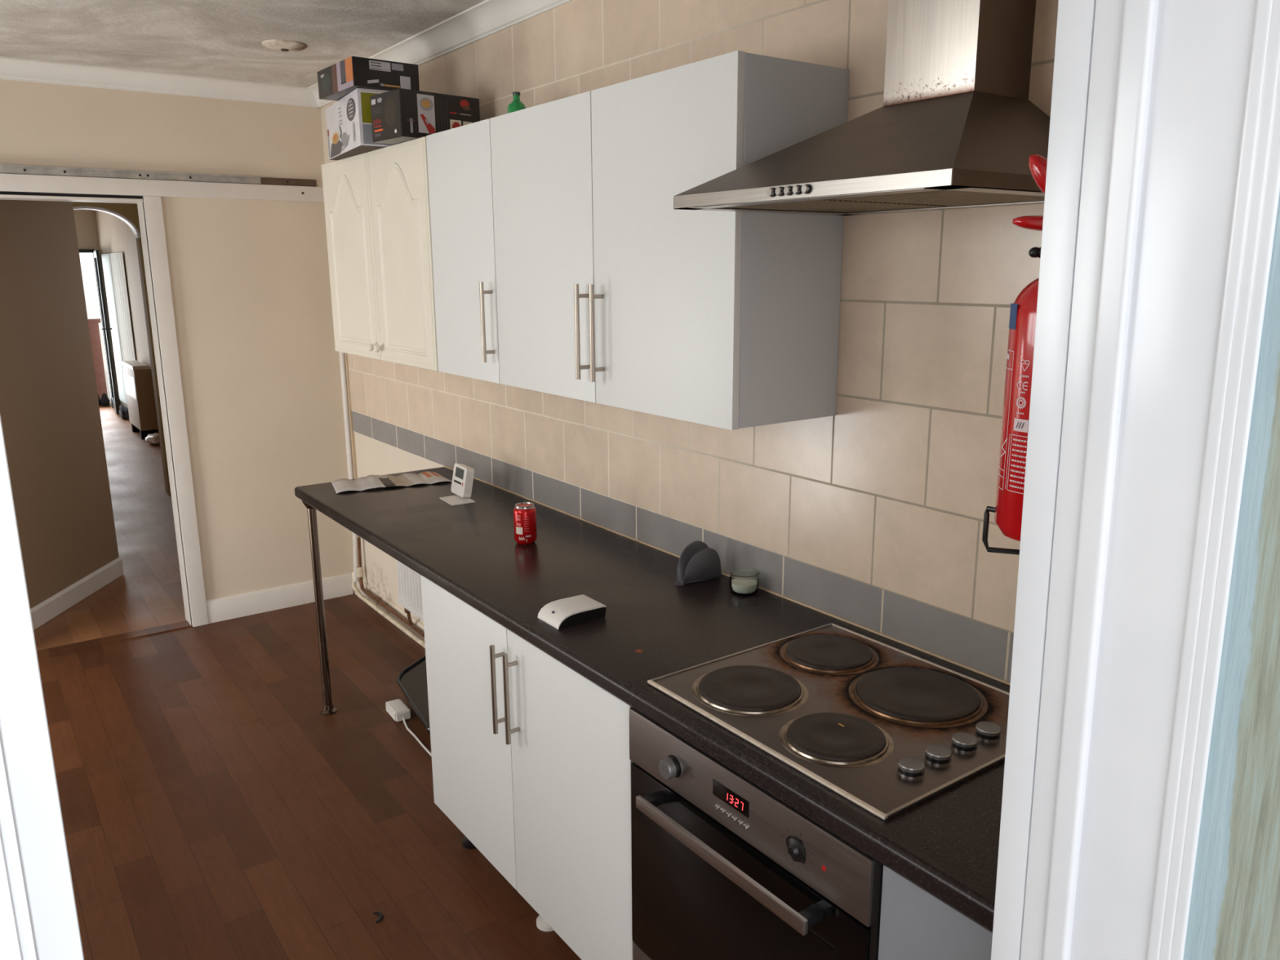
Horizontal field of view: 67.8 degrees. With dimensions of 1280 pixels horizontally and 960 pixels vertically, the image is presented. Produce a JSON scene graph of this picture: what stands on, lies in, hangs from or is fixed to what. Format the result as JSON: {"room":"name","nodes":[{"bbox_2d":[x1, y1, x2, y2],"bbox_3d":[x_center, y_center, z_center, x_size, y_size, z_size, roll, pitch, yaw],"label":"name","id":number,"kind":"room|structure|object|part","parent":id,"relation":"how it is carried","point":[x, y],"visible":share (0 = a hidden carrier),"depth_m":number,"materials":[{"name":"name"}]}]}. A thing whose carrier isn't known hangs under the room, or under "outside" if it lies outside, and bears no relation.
{"room":"kitchen","nodes":[
{"label":"kitchen","id":0,"kind":"room"},
{"bbox_2d":[0,199,119,608],"bbox_3d":[-2.962,-0.552,4.494,0.120,2.475,1.177,-1,13,-1],"label":"wall","id":1,"kind":"structure","parent":0,"point":[50,413],"depth_m":4.69,"materials":[{"name":"brown paint"}]},
{"bbox_2d":[30,556,124,630],"bbox_3d":[-2.888,0.607,4.756,0.016,0.098,1.177,-1,13,-1],"label":"baseboard","id":2,"kind":"structure","parent":1,"relation":"attached to","point":[48,609],"depth_m":4.86,"materials":[{"name":"white wood"}]},
{"bbox_2d":[79,253,106,371],"bbox_3d":[-10.188,-3.048,15.629,11.000,2.650,0.200,-9,15,-35],"label":"wall","id":3,"kind":"structure","parent":0,"point":[86,259],"depth_m":16.13,"materials":[{"name":"white paint"}]},
{"bbox_2d":[73,209,119,407],"bbox_3d":[-7.722,-1.915,10.691,3.060,2.475,0.100,-9,15,-35],"label":"wall","id":4,"kind":"structure","parent":0,"point":[85,220],"depth_m":11.28,"materials":[{"name":"paint"}]},
{"bbox_2d":[78,248,113,408],"bbox_3d":[-7.146,-1.714,11.093,1.600,1.900,0.050,-9,15,-35],"label":"door frame","id":5,"kind":"structure","parent":4,"relation":"in","point":[81,251],"depth_m":11.46,"materials":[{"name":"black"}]},
{"bbox_2d":[93,249,119,413],"bbox_3d":[-6.283,-1.745,11.208,0.108,1.860,0.770,-8,15,-30],"label":"door","id":6,"kind":"structure","parent":5,"relation":"attached to","point":[105,328],"depth_m":11.03,"materials":[{"name":"black"}]},
{"bbox_2d":[88,318,107,399],"bbox_3d":[-7.209,-1.580,12.598,0.260,1.080,0.100,-9,15,-35],"label":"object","id":7,"kind":"object","parent":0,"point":[94,330],"visible":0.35,"depth_m":12.57,"materials":[{"name":"brown wood"}]},
{"bbox_2d":[104,371,111,403],"bbox_3d":[-9.126,-1.368,14.511,11.000,0.150,7.400,-9,15,-35],"label":"floor","id":8,"kind":"structure","parent":0,"point":[105,372],"depth_m":14.39,"materials":[{"name":"white"}]},
{"bbox_2d":[72,201,170,494],"bbox_3d":[-4.465,-0.965,6.375,2.960,2.475,0.131,-9,15,-35],"label":"wall","id":9,"kind":"structure","parent":0,"point":[126,212],"depth_m":6.88,"materials":[{"name":"paint"}]},
{"bbox_2d":[94,210,159,433],"bbox_3d":[-4.079,-1.429,8.435,0.140,2.477,8.910,-9,15,-35],"label":"wall","id":10,"kind":"structure","parent":0,"point":[115,235],"depth_m":9.94,"materials":[{"name":"paint"}]},
{"bbox_2d":[101,252,135,404],"bbox_3d":[-5.875,-1.683,10.784,0.016,1.720,1.600,-9,15,-35],"label":"curtain","id":11,"kind":"object","parent":10,"relation":"hanging from","point":[113,268],"visible":0.77,"depth_m":10.75,"materials":[{"name":"white fabric"}]},
{"bbox_2d":[0,79,354,625],"bbox_3d":[-2.590,-0.454,4.047,2.606,2.475,0.120,-9,15,-35],"label":"wall","id":12,"kind":"structure","parent":0,"point":[259,359],"depth_m":4.46,"materials":[{"name":"beige paint"}]},
{"bbox_2d":[0,191,142,199],"bbox_3d":[-2.485,-1.167,3.885,0.820,0.012,0.009,-9,15,-35],"label":"trim","id":13,"kind":"structure","parent":12,"relation":"attached to","point":[1,192],"depth_m":3.96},
{"bbox_2d":[36,620,191,657],"bbox_3d":[-2.499,0.745,4.350,0.820,0.006,0.085,-9,15,-35],"label":"threshold","id":14,"kind":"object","parent":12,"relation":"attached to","point":[45,652],"depth_m":4.39,"materials":[{"name":"brown wood"}]},
{"bbox_2d":[0,164,316,186],"bbox_3d":[-2.329,-1.281,3.966,1.955,0.033,0.026,-9,15,-35],"label":"door track","id":15,"kind":"object","parent":12,"relation":"attached to","point":[4,168],"visible":1,"depth_m":4.11,"materials":[{"name":"silver metal"}]},
{"bbox_2d":[0,56,318,107],"bbox_3d":[-2.543,-1.609,3.707,2.600,0.072,0.072,-9,15,-35],"label":"trim","id":16,"kind":"structure","parent":12,"relation":"attached to","point":[11,68],"depth_m":4.04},
{"bbox_2d":[0,173,324,626],"bbox_3d":[-2.346,-0.280,4.252,1.988,2.043,0.142,-9,15,-35],"label":"trim","id":17,"kind":"structure","parent":12,"relation":"attached to","point":[152,191],"depth_m":4.27,"materials":[{"name":"white wood"}]},
{"bbox_2d":[205,573,353,623],"bbox_3d":[-1.794,0.588,4.780,0.710,0.112,0.016,-9,15,-35],"label":"baseboard","id":18,"kind":"structure","parent":12,"relation":"attached to","point":[224,608],"depth_m":4.75,"materials":[{"name":"white wood"}]},
{"bbox_2d":[0,0,484,87],"bbox_3d":[-4.055,-2.105,5.562,3.200,0.100,13.250,-9,15,-35],"label":"ceiling","id":19,"kind":"structure","parent":0,"point":[221,39],"depth_m":3.32,"materials":[{"name":"white paint"}]},
{"bbox_2d":[262,39,306,52],"bbox_3d":[-1.315,-1.601,3.525,0.156,0.022,0.156,-9,15,-35],"label":"ceiling fitting","id":20,"kind":"object","parent":19,"relation":"attached to","point":[279,45],"visible":1,"depth_m":3.49,"materials":[{"name":"white plastic"}]},
{"bbox_2d":[33,403,581,959],"bbox_3d":[-4.040,0.393,6.123,3.200,0.070,13.250,-9,15,-35],"label":"floor","id":21,"kind":"structure","parent":0,"point":[211,809],"depth_m":3.14,"materials":[{"name":"brown wood"}]},
{"bbox_2d":[97,395,101,405],"bbox_3d":[-6.822,-0.994,11.940,0.140,0.220,0.140,-9,15,-35],"label":"plant pot","id":22,"kind":"object","parent":21,"relation":"on","point":[99,398],"visible":0.18,"depth_m":11.93,"materials":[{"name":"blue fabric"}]},
{"bbox_2d":[100,392,110,406],"bbox_3d":[-6.690,-0.983,11.913,0.110,0.210,0.110,-9,15,-35],"label":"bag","id":23,"kind":"object","parent":21,"relation":"on","point":[104,401],"visible":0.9,"depth_m":11.88,"materials":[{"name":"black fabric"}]},
{"bbox_2d":[119,404,128,419],"bbox_3d":[-5.883,-0.780,10.881,0.116,0.158,0.358,-9,15,-35],"label":"cloth bundle","id":24,"kind":"object","parent":21,"relation":"on","point":[123,411],"visible":0.88,"depth_m":10.78,"materials":[{"name":"grey fabric"}]},
{"bbox_2d":[121,360,158,439],"bbox_3d":[-5.117,-0.829,9.764,0.175,0.737,0.700,-9,15,-35],"label":"cabinet","id":25,"kind":"object","parent":21,"relation":"on","point":[138,379],"visible":0.9,"depth_m":9.51,"materials":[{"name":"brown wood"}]},
{"bbox_3d":[-5.132,-1.023,9.710,0.140,0.335,0.700,-9,15,-35],"label":"panel","id":26,"kind":"part","parent":25,"relation":"part of","materials":[{"name":"white"}]},
{"bbox_2d":[145,432,159,444],"bbox_3d":[-4.755,-0.406,9.303,0.142,0.106,0.325,-9,15,-35],"label":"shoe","id":27,"kind":"object","parent":21,"relation":"on","point":[153,438],"visible":0.89,"depth_m":9.24,"materials":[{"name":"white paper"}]},
{"bbox_2d":[373,911,383,922],"bbox_3d":[-0.689,1.145,2.502,0.025,0.012,0.041,-9,15,-35],"label":"scrap","id":28,"kind":"object","parent":21,"relation":"on","point":[379,913],"visible":1,"depth_m":2.50,"materials":[{"name":"black plastic"}]},
{"bbox_2d":[385,698,431,756],"bbox_3d":[-0.819,0.913,3.476,0.060,0.037,0.506,-8,15,-32],"label":"power adapter","id":29,"kind":"object","parent":21,"relation":"on","point":[397,709],"visible":0.93,"depth_m":3.59,"materials":[{"name":"white plastic"}]},
{"bbox_3d":[-0.923,0.878,3.632,0.060,0.036,0.125,-8,15,-32],"label":"casing","id":30,"kind":"part","parent":29,"relation":"part of","materials":[{"name":"white plastic"}]},
{"bbox_3d":[-0.794,0.933,3.425,0.018,0.019,0.387,-8,15,-31],"label":"cord","id":31,"kind":"part","parent":29,"relation":"part of","materials":[{"name":"white plastic"}]},
{"bbox_2d":[396,655,430,734],"bbox_3d":[-0.747,0.784,3.668,0.307,0.138,0.591,-7,14,-27],"label":"tray","id":32,"kind":"object","parent":21,"relation":"on","point":[412,681],"visible":0.3,"depth_m":3.67,"materials":[{"name":"black plastic"}]},
{"bbox_2d":[421,575,633,959],"bbox_3d":[-0.113,0.726,2.467,0.558,0.838,1.003,-9,15,-35],"label":"base cabinet","id":33,"kind":"object","parent":21,"relation":"on","point":[531,762],"visible":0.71,"depth_m":2.22,"materials":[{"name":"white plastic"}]},
{"bbox_3d":[-0.451,0.645,2.518,0.018,0.699,0.496,-9,15,-35],"label":"door","id":34,"kind":"part","parent":33,"relation":"part of","materials":[{"name":"white plastic"}]},
{"bbox_3d":[-0.338,0.498,2.276,0.036,0.224,0.012,-9,15,-35],"label":"handle","id":35,"kind":"part","parent":33,"relation":"part of","materials":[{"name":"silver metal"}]},
{"bbox_3d":[-0.301,0.509,2.225,0.036,0.224,0.012,-9,15,-35],"label":"handle","id":36,"kind":"part","parent":33,"relation":"part of","materials":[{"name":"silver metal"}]},
{"bbox_3d":[-0.157,0.733,2.120,0.018,0.699,0.501,-9,15,-35],"label":"door","id":37,"kind":"part","parent":33,"relation":"part of","materials":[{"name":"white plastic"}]},
{"bbox_2d":[294,465,1010,933],"bbox_3d":[-0.150,0.674,2.592,0.599,0.884,3.004,-9,15,-35],"label":"countertop","id":38,"kind":"structure","parent":21,"relation":"on","point":[946,845],"depth_m":2.18,"materials":[{"name":"black laminate"}]},
{"bbox_3d":[-1.203,0.086,3.485,0.064,0.030,0.064,-9,15,-35],"label":"plate","id":39,"kind":"part","parent":38,"relation":"part of","materials":[{"name":"silver metal"}]},
{"bbox_3d":[-1.201,0.476,3.572,0.031,0.829,0.031,-9,15,-35],"label":"leg","id":40,"kind":"part","parent":38,"relation":"part of","materials":[{"name":"silver metal"}]},
{"bbox_2d":[331,471,452,493],"bbox_3d":[-0.927,0.002,3.566,0.422,0.017,0.195,-6,14,-22],"label":"leaflet","id":41,"kind":"object","parent":38,"relation":"on","point":[369,482],"visible":0.99,"depth_m":3.56,"materials":[{"name":"paper"}]},
{"bbox_2d":[439,463,475,505],"bbox_3d":[-0.635,0.011,3.307,0.107,0.111,0.167,-8,15,-31],"label":"monitor","id":42,"kind":"object","parent":38,"relation":"on","point":[463,474],"visible":1,"depth_m":3.30,"materials":[{"name":"white plastic"}]},
{"bbox_3d":[-0.623,0.002,3.342,0.048,0.107,0.119,-8,15,-31],"label":"casing","id":43,"kind":"part","parent":42,"relation":"part of","materials":[{"name":"white plastic"}]},
{"bbox_2d":[513,502,537,544],"bbox_3d":[-0.335,0.127,2.777,0.066,0.115,0.066,-9,15,-35],"label":"can","id":44,"kind":"object","parent":38,"relation":"on","point":[524,513],"visible":1,"depth_m":2.75,"materials":[{"name":"metal"}]},
{"bbox_3d":[-0.335,0.074,2.765,0.055,0.006,0.055,-9,15,-35],"label":"lid","id":45,"kind":"part","parent":44,"relation":"part of","materials":[{"name":"metal"}]},
{"bbox_2d":[537,594,606,629],"bbox_3d":[-0.156,0.301,2.187,0.131,0.032,0.092,-9,15,-35],"label":"router","id":46,"kind":"object","parent":38,"relation":"on","point":[562,613],"visible":1,"depth_m":2.17,"materials":[{"name":"white plastic"}]},
{"bbox_2d":[674,541,721,585],"bbox_3d":[0.145,0.211,2.434,0.133,0.096,0.063,-7,14,-27],"label":"napkin holder","id":47,"kind":"object","parent":38,"relation":"on","point":[697,562],"visible":1,"depth_m":2.42,"materials":[{"name":"grey plastic"}]},
{"bbox_2d":[729,568,759,595],"bbox_3d":[0.257,0.252,2.351,0.073,0.051,0.073,-9,15,-35],"label":"glass jar","id":48,"kind":"object","parent":38,"relation":"on","point":[743,581],"visible":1,"depth_m":2.33,"materials":[{"name":"white"}]},
{"bbox_2d":[647,622,1009,821],"bbox_3d":[0.391,0.400,1.751,0.511,0.024,0.580,-9,15,-35],"label":"cooktop","id":49,"kind":"object","parent":38,"relation":"in","point":[916,729],"visible":0.99,"depth_m":1.70,"materials":[{"name":"metal"}]},
{"bbox_3d":[0.207,0.391,1.796,0.218,0.010,0.218,-9,15,-35],"label":"hot plate","id":50,"kind":"part","parent":49,"relation":"part of","materials":[{"name":"metal"}]},
{"bbox_3d":[0.388,0.354,1.957,0.200,0.010,0.200,-9,15,-35],"label":"hot plate","id":51,"kind":"part","parent":49,"relation":"part of","materials":[{"name":"metal"}]},
{"bbox_3d":[0.331,0.433,1.608,0.190,0.010,0.190,-9,15,-35],"label":"hot plate","id":52,"kind":"part","parent":49,"relation":"part of","materials":[{"name":"metal"}]},
{"bbox_3d":[0.427,0.453,1.499,0.041,0.017,0.041,-9,15,-35],"label":"knob","id":53,"kind":"part","parent":49,"relation":"part of","materials":[{"name":"metal"}]},
{"bbox_3d":[0.514,0.396,1.766,0.248,0.010,0.248,-9,15,-35],"label":"hot plate","id":54,"kind":"part","parent":49,"relation":"part of","materials":[{"name":"metal"}]},
{"bbox_3d":[0.481,0.444,1.538,0.041,0.017,0.041,-9,15,-35],"label":"knob","id":55,"kind":"part","parent":49,"relation":"part of","materials":[{"name":"metal"}]},
{"bbox_3d":[0.537,0.435,1.577,0.041,0.017,0.041,-9,15,-35],"label":"knob","id":56,"kind":"part","parent":49,"relation":"part of","materials":[{"name":"metal"}]},
{"bbox_3d":[0.590,0.426,1.614,0.041,0.017,0.041,-9,15,-35],"label":"knob","id":57,"kind":"part","parent":49,"relation":"part of","materials":[{"name":"metal"}]},
{"bbox_2d":[629,707,883,959],"bbox_3d":[0.364,0.867,1.824,0.595,0.838,0.612,-9,15,-35],"label":"oven","id":58,"kind":"object","parent":21,"relation":"on","point":[723,868],"visible":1,"depth_m":1.63,"materials":[{"name":"black metal"}]},
{"bbox_3d":[0.167,1.036,1.722,0.016,0.085,0.596,-9,15,-35],"label":"trim","id":59,"kind":"part","parent":58,"relation":"part of","materials":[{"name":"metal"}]},
{"bbox_3d":[0.054,0.519,1.719,0.026,0.042,0.042,-9,15,-35],"label":"knob","id":60,"kind":"part","parent":58,"relation":"part of","materials":[{"name":"grey plastic"}]},
{"bbox_3d":[0.138,0.633,1.612,0.048,0.023,0.432,-9,15,-35],"label":"handle","id":61,"kind":"part","parent":58,"relation":"part of","materials":[{"name":"metal"}]},
{"bbox_3d":[0.358,0.852,1.437,0.044,0.638,0.012,-9,15,-35],"label":"trim","id":62,"kind":"part","parent":58,"relation":"part of","materials":[{"name":"black plastic"}]},
{"bbox_2d":[878,865,992,959],"bbox_3d":[0.631,0.940,1.491,0.522,0.838,0.249,-9,15,-35],"label":"base cabinet","id":63,"kind":"object","parent":21,"relation":"on","point":[915,924],"visible":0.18,"depth_m":1.30,"materials":[{"name":"white laminate"}]},
{"bbox_2d":[320,0,1058,682],"bbox_3d":[-0.219,-0.256,3.104,0.121,2.475,4.220,-9,15,-35],"label":"wall","id":64,"kind":"structure","parent":0,"point":[869,514],"depth_m":2.13,"materials":[{"name":"beige tile"}]},
{"bbox_2d":[344,352,357,479],"bbox_3d":[-1.424,-0.331,4.691,0.014,1.260,0.014,-9,15,-35],"label":"edging","id":65,"kind":"object","parent":64,"relation":"attached to","point":[353,441],"visible":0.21,"depth_m":4.70,"materials":[{"name":"white plastic"}]},
{"bbox_2d":[321,136,438,371],"bbox_3d":[-0.832,-0.802,3.448,0.335,0.717,0.984,-9,15,-35],"label":"upper cabinet","id":66,"kind":"object","parent":64,"relation":"attached to","point":[377,207],"visible":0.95,"depth_m":3.29,"materials":[{"name":"beige wood"}]},
{"bbox_3d":[-1.080,-0.828,3.571,0.024,0.717,0.489,-9,15,-35],"label":"door","id":67,"kind":"part","parent":66,"relation":"part of","materials":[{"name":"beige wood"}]},
{"bbox_2d":[325,88,393,159],"bbox_3d":[-0.886,-1.245,3.383,0.342,0.176,0.491,-7,14,-29],"label":"carton","id":68,"kind":"object","parent":66,"relation":"on","point":[348,120],"visible":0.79,"depth_m":3.20,"materials":[{"name":"cardboard"}]},
{"bbox_2d":[317,56,419,101],"bbox_3d":[-0.921,-1.345,3.221,0.226,0.088,0.316,-10,16,-37],"label":"carton","id":69,"kind":"object","parent":68,"relation":"on","point":[338,80],"visible":0.84,"depth_m":3.11,"materials":[{"name":"black cardboard"}]},
{"bbox_3d":[-0.970,-0.482,3.452,0.031,0.029,0.029,-9,15,-35],"label":"knob","id":70,"kind":"part","parent":66,"relation":"part of","materials":[{"name":"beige metal"}]},
{"bbox_3d":[-0.935,-0.471,3.405,0.031,0.029,0.029,-9,15,-35],"label":"knob","id":71,"kind":"part","parent":66,"relation":"part of","materials":[{"name":"beige metal"}]},
{"bbox_3d":[-0.791,-0.742,3.180,0.024,0.717,0.489,-9,15,-35],"label":"door","id":72,"kind":"part","parent":66,"relation":"part of","materials":[{"name":"beige wood"}]},
{"bbox_2d":[369,88,479,144],"bbox_3d":[-0.686,-1.154,3.056,0.286,0.139,0.190,-12,17,-42],"label":"carton","id":73,"kind":"object","parent":66,"relation":"on","point":[400,115],"visible":0.79,"depth_m":2.97,"materials":[{"name":"black cardboard"}]},
{"bbox_2d":[339,351,425,648],"bbox_3d":[-0.820,0.033,3.867,0.061,1.516,2.250,-9,15,-35],"label":"pipe","id":74,"kind":"object","parent":64,"relation":"attached to","point":[357,574],"visible":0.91,"depth_m":4.69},
{"bbox_2d":[354,579,424,641],"bbox_3d":[-0.808,0.749,4.067,0.016,0.100,2.324,-9,15,-35],"label":"baseboard","id":75,"kind":"structure","parent":64,"relation":"attached to","point":[387,601],"depth_m":4.58,"materials":[{"name":"beige paint"}]},
{"bbox_2d":[396,560,423,625],"bbox_3d":[-0.752,0.452,3.863,0.066,0.591,1.108,-9,15,-35],"label":"radiator","id":76,"kind":"object","parent":64,"relation":"attached to","point":[410,589],"visible":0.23,"depth_m":4.20,"materials":[{"name":"white metal"}]},
{"bbox_2d":[306,0,573,107],"bbox_3d":[-0.303,-1.415,2.787,0.072,0.072,4.220,-9,15,-35],"label":"trim","id":77,"kind":"structure","parent":64,"relation":"attached to","point":[486,18],"depth_m":3.18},
{"bbox_2d":[426,118,499,383],"bbox_3d":[-0.421,-0.680,2.889,0.339,0.717,0.420,-9,15,-35],"label":"upper cabinet","id":78,"kind":"object","parent":64,"relation":"attached to","point":[460,171],"visible":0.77,"depth_m":2.80,"materials":[{"name":"white plastic"}]},
{"bbox_3d":[-0.433,-0.446,2.697,0.038,0.224,0.012,-9,15,-35],"label":"handle","id":79,"kind":"part","parent":78,"relation":"part of","materials":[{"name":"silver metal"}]},
{"bbox_2d":[507,91,525,113],"bbox_3d":[-0.350,-1.054,2.711,0.051,0.092,0.054,-9,15,-35],"label":"bottle","id":80,"kind":"object","parent":78,"relation":"on","point":[516,104],"visible":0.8,"depth_m":2.69,"materials":[{"name":"green glass"}]},
{"bbox_2d":[489,50,848,430],"bbox_3d":[-0.003,-0.555,2.324,0.339,0.717,1.006,-9,15,-35],"label":"upper cabinet","id":81,"kind":"object","parent":64,"relation":"attached to","point":[609,293],"visible":1,"depth_m":2.04,"materials":[{"name":"white plastic"}]},
{"bbox_3d":[-0.250,-0.583,2.454,0.018,0.717,0.496,-9,15,-35],"label":"door","id":82,"kind":"part","parent":81,"relation":"part of","materials":[{"name":"white plastic"}]},
{"bbox_3d":[-0.140,-0.358,2.302,0.038,0.227,0.012,-9,15,-35],"label":"handle","id":83,"kind":"part","parent":81,"relation":"part of","materials":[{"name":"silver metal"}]},
{"bbox_3d":[-0.102,-0.347,2.251,0.038,0.227,0.012,-9,15,-35],"label":"handle","id":84,"kind":"part","parent":81,"relation":"part of","materials":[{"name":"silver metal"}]},
{"bbox_3d":[0.045,-0.495,2.056,0.018,0.717,0.502,-9,15,-35],"label":"door","id":85,"kind":"part","parent":81,"relation":"part of","materials":[{"name":"white plastic"}]},
{"bbox_2d":[673,0,1050,215],"bbox_3d":[0.418,-0.817,1.554,0.467,0.707,0.602,-9,15,-35],"label":"hood","id":86,"kind":"object","parent":64,"relation":"attached to","point":[957,115],"visible":0.97,"depth_m":1.56,"materials":[{"name":"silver metal"}]},
{"bbox_2d":[1182,192,1279,959],"bbox_3d":[0.610,0.392,0.828,0.176,2.200,0.200,-9,15,-35],"label":"wall","id":87,"kind":"structure","parent":0,"point":[1234,913],"depth_m":0.81,"materials":[{"name":"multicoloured paint"}]},
{"bbox_3d":[0.024,0.325,0.512,2.840,2.475,0.370,-9,15,-35],"label":"wall","id":88,"kind":"structure","parent":0,"visible":0},
{"bbox_2d":[0,415,84,959],"bbox_3d":[-0.277,0.552,0.453,0.104,2.060,0.190,-9,15,-35],"label":"door frame","id":89,"kind":"structure","parent":88,"relation":"in","point":[39,920],"depth_m":0.38,"materials":[{"name":"white wood"}]},
{"bbox_2d":[982,506,1019,555],"bbox_3d":[0.468,0.066,1.101,0.036,0.056,0.134,-13,18,-43],"label":"bracket","id":90,"kind":"object","parent":88,"relation":"attached to","point":[988,508],"visible":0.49,"depth_m":1.13,"materials":[{"name":"black metal"}]},
{"bbox_2d":[994,154,1047,541],"bbox_3d":[0.470,-0.141,1.067,0.111,0.431,0.110,-9,15,-35],"label":"fire extinguisher","id":91,"kind":"object","parent":90,"relation":"on","point":[1023,312],"visible":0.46,"depth_m":1.06,"materials":[{"name":"red metal"}]},
{"bbox_3d":[0.445,-0.281,1.045,0.068,0.019,0.030,4,14,20],"label":"carry handle","id":92,"kind":"part","parent":91,"relation":"part of","materials":[{"name":"red metal"}]},
{"bbox_3d":[0.450,-0.321,1.034,0.056,0.064,0.034,4,14,21],"label":"squeeze lever","id":93,"kind":"part","parent":91,"relation":"part of","materials":[{"name":"red metal"}]},
{"bbox_2d":[991,0,1279,959],"bbox_3d":[0.494,0.426,0.995,0.182,2.060,0.192,-9,15,-35],"label":"door frame","id":94,"kind":"structure","parent":88,"relation":"in","point":[1162,188],"depth_m":0.85,"materials":[{"name":"white wood"}]}
]}

